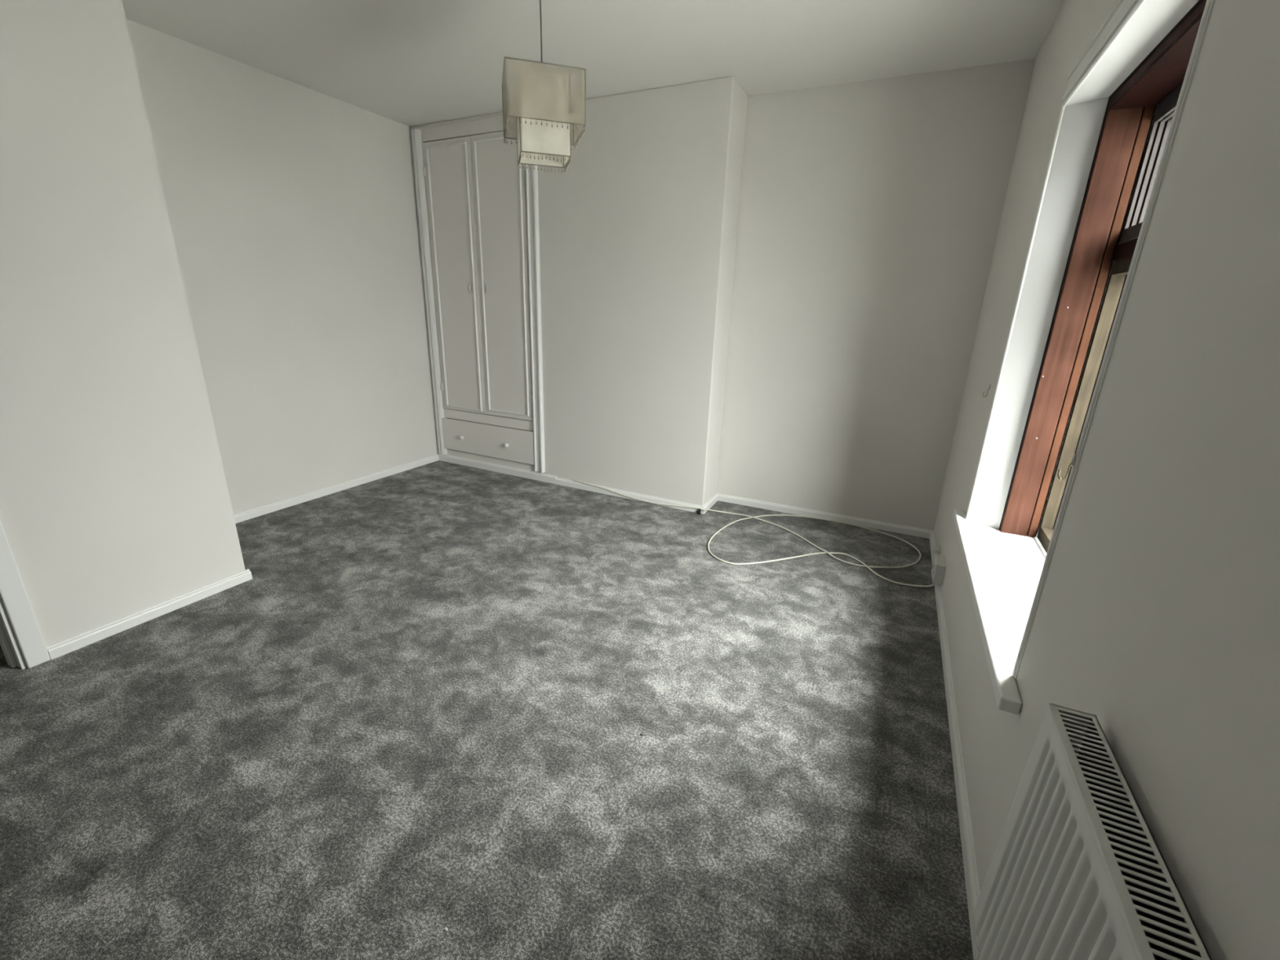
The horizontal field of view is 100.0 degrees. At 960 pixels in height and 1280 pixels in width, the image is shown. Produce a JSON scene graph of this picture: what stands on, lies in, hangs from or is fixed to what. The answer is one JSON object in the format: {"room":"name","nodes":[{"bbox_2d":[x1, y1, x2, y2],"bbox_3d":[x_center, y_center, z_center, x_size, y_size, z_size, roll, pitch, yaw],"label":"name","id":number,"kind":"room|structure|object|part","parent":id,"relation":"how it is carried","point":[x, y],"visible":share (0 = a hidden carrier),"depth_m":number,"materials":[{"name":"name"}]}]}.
{"room":"empty bedroom","nodes":[
{"label":"empty bedroom","id":0,"kind":"room"},
{"bbox_2d":[0,0,252,667],"bbox_3d":[-2.703,-0.376,1.088,0.763,2.400,2.765,10,20,24],"label":"wall","id":1,"kind":"structure","parent":0,"point":[115,504],"depth_m":1.89,"materials":[{"name":"paint"}]},
{"bbox_2d":[0,520,50,669],"bbox_3d":[-2.316,-0.239,1.223,0.130,2.080,0.912,10,20,24],"label":"door frame","id":2,"kind":"structure","parent":1,"relation":"in","point":[13,593],"depth_m":1.82,"materials":[{"name":"white wood"}]},
{"bbox_2d":[126,18,438,515],"bbox_3d":[-2.636,-0.733,2.204,0.120,2.400,5.140,10,20,24],"label":"wall","id":3,"kind":"structure","parent":0,"point":[291,206],"depth_m":3.19,"materials":[{"name":"paint"}]},
{"bbox_2d":[233,454,439,523],"bbox_3d":[-2.080,0.067,3.610,0.015,0.048,1.920,10,20,24],"label":"baseboard","id":4,"kind":"structure","parent":3,"relation":"attached to","point":[241,517],"depth_m":3.58,"materials":[{"name":"white wood"}]},
{"bbox_2d":[0,460,973,959],"bbox_3d":[-0.958,0.765,1.831,4.450,0.120,5.140,10,20,24],"label":"floor","id":5,"kind":"structure","parent":0,"point":[423,708],"depth_m":1.57,"materials":[{"name":"grey carpet"}]},
{"bbox_2d":[573,480,935,586],"bbox_3d":[0.467,0.271,3.201,2.236,0.066,0.848,7,19,15],"label":"cable","id":6,"kind":"object","parent":5,"relation":"on","point":[751,517],"visible":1,"depth_m":3.06,"materials":[{"name":"beige plastic"}]},
{"bbox_2d":[122,0,1064,127],"bbox_3d":[-0.880,-1.632,1.058,4.450,0.120,5.140,10,20,24],"label":"ceiling","id":7,"kind":"structure","parent":0,"point":[410,63],"depth_m":2.42,"materials":[{"name":"white paint"}]},
{"bbox_2d":[502,0,586,173],"bbox_3d":[-0.366,-1.524,2.000,0.285,0.631,0.284,-3,19,-15],"label":"pendant lamp","id":8,"kind":"object","parent":7,"relation":"hanging from","point":[543,95],"visible":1,"depth_m":1.97,"materials":[{"name":"grey fabric"}]},
{"bbox_3d":[-0.371,-1.374,2.049,0.186,0.268,0.185,-3,19,-15],"label":"lamp shade","id":9,"kind":"part","parent":8,"relation":"part of","materials":[{"name":"beige fabric"}]},
{"bbox_3d":[-0.371,-1.374,2.049,0.187,0.272,0.187,-3,19,-15],"label":"wire frame","id":10,"kind":"part","parent":8,"relation":"part of","materials":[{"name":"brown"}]},
{"bbox_3d":[-0.370,-1.419,2.034,0.283,0.176,0.283,-3,19,-15],"label":"wire frame","id":11,"kind":"part","parent":8,"relation":"part of","materials":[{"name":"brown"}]},
{"bbox_2d":[537,75,747,506],"bbox_3d":[-0.081,-1.068,3.498,1.298,2.400,0.294,10,20,24],"label":"wall","id":12,"kind":"structure","parent":0,"point":[637,234],"depth_m":3.29,"materials":[{"name":"paint"}]},
{"bbox_2d":[716,58,1035,530],"bbox_3d":[0.148,-1.099,3.617,3.666,2.400,0.120,10,20,24],"label":"wall","id":13,"kind":"structure","parent":0,"point":[870,211],"depth_m":3.02,"materials":[{"name":"paint"}]},
{"bbox_2d":[933,0,1279,959],"bbox_3d":[0.906,-0.111,0.628,0.400,2.400,4.920,10,20,24],"label":"wall","id":14,"kind":"structure","parent":0,"point":[1157,618],"depth_m":0.70,"materials":[{"name":"paint"}]},
{"bbox_2d":[933,542,940,559],"bbox_3d":[1.544,0.372,2.798,0.026,0.056,0.100,10,20,24],"label":"socket","id":15,"kind":"object","parent":14,"relation":"attached to","point":[936,549],"visible":0.89,"depth_m":2.78,"materials":[{"name":"white plastic"}]},
{"bbox_3d":[1.538,0.371,2.800,0.008,0.056,0.100,10,20,24],"label":"plate","id":16,"kind":"part","parent":15,"relation":"part of","materials":[{"name":"white plastic"}]},
{"bbox_2d":[931,553,946,584],"bbox_3d":[1.419,0.423,2.557,0.042,0.099,0.140,10,20,24],"label":"wall socket","id":17,"kind":"object","parent":14,"relation":"attached to","point":[939,566],"visible":1,"depth_m":2.51,"materials":[{"name":"white plastic"}]},
{"bbox_3d":[1.407,0.421,2.562,0.008,0.099,0.140,10,20,24],"label":"plate","id":18,"kind":"part","parent":17,"relation":"part of","materials":[{"name":"white plastic"}]},
{"bbox_2d":[929,530,980,959],"bbox_3d":[0.682,0.974,1.071,0.015,0.048,4.920,10,20,24],"label":"baseboard","id":19,"kind":"structure","parent":14,"relation":"attached to","point":[971,879],"depth_m":1.50,"materials":[{"name":"white wood"}]},
{"bbox_2d":[982,383,991,397],"bbox_3d":[1.387,-0.358,2.147,0.049,0.054,0.008,-11,22,-34],"label":"curtain hook","id":20,"kind":"object","parent":14,"relation":"attached to","point":[990,384],"visible":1,"depth_m":2.15,"materials":[{"name":"silver metal"}]},
{"bbox_2d":[1057,453,1075,479],"bbox_3d":[0.837,-0.025,1.052,0.035,0.054,0.010,-4,19,-19],"label":"curtain hook","id":21,"kind":"object","parent":14,"relation":"attached to","point":[1072,463],"visible":1,"depth_m":1.05,"materials":[{"name":"silver metal"}]},
{"bbox_3d":[0.834,-0.018,1.055,0.031,0.037,0.006,-4,19,-17],"label":"hook arm","id":22,"kind":"part","parent":21,"relation":"part of","materials":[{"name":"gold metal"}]},
{"bbox_3d":[0.849,-0.040,1.052,0.003,0.026,0.012,10,20,24],"label":"plate","id":23,"kind":"part","parent":21,"relation":"part of","materials":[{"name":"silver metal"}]},
{"bbox_2d":[952,0,1206,714],"bbox_3d":[1.208,-0.337,1.419,0.324,1.442,1.285,10,20,24],"label":"window","id":24,"kind":"structure","parent":14,"relation":"in","point":[1003,566],"depth_m":1.69,"materials":[{"name":"brown wood"}]},
{"bbox_3d":[1.153,0.326,1.649,0.250,0.034,1.285,10,20,24],"label":"sill","id":25,"kind":"part","parent":24,"relation":"part of","materials":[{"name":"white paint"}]},
{"bbox_3d":[1.298,-0.115,1.432,0.035,0.943,0.917,10,20,24],"label":"sash rail","id":26,"kind":"part","parent":24,"relation":"part of","materials":[{"name":"brown wood"}]},
{"bbox_3d":[1.221,-0.348,1.399,0.082,1.406,0.959,10,20,24],"label":"frame","id":27,"kind":"part","parent":24,"relation":"part of","materials":[{"name":"brown wood"}]},
{"bbox_3d":[1.308,-0.807,1.215,0.008,0.413,0.917,10,20,24],"label":"sash rail","id":28,"kind":"part","parent":24,"relation":"part of","materials":[{"name":"brown wood"}]},
{"bbox_3d":[1.321,-0.804,1.209,0.010,0.413,0.917,10,20,24],"label":"sash rail","id":29,"kind":"part","parent":24,"relation":"part of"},
{"bbox_3d":[1.336,-0.802,1.203,0.011,0.413,0.917,10,20,24],"label":"sash rail","id":30,"kind":"part","parent":24,"relation":"part of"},
{"bbox_2d":[968,0,1199,555],"bbox_3d":[1.275,-0.323,1.380,0.400,1.443,1.063,10,20,24],"label":"window reveal","id":31,"kind":"structure","parent":14,"relation":"attached to","point":[1083,115],"depth_m":1.78,"materials":[{"name":"grey paint"}]},
{"bbox_2d":[965,0,1215,679],"bbox_3d":[1.092,-0.415,1.442,0.010,1.500,1.099,10,20,24],"label":"trim","id":32,"kind":"structure","parent":14,"relation":"attached to","point":[1124,11],"depth_m":1.10,"materials":[{"name":"white paint"}]},
{"bbox_2d":[973,702,1211,959],"bbox_3d":[0.400,0.810,0.452,0.081,0.724,1.014,10,20,24],"label":"radiator","id":33,"kind":"object","parent":14,"relation":"attached to","point":[1077,870],"visible":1,"depth_m":0.66,"materials":[{"name":"white metal"}]},
{"bbox_3d":[0.618,0.535,0.845,0.062,0.427,0.002,10,20,24],"label":"panel","id":34,"kind":"part","parent":33,"relation":"part of","materials":[{"name":"white metal"}]},
{"bbox_2d":[1048,702,1211,959],"bbox_3d":[0.410,0.477,0.345,0.056,0.020,1.014,10,20,24],"label":"grille","id":35,"kind":"object","parent":33,"relation":"attached to","point":[1133,941],"depth_m":0.58,"materials":[{"name":"white metal"}]},
{"bbox_3d":[0.407,0.677,0.407,0.041,0.432,1.006,10,20,24],"label":"shadow plate","id":36,"kind":"part","parent":33,"relation":"part of","materials":[{"name":"white metal"}]}
]}

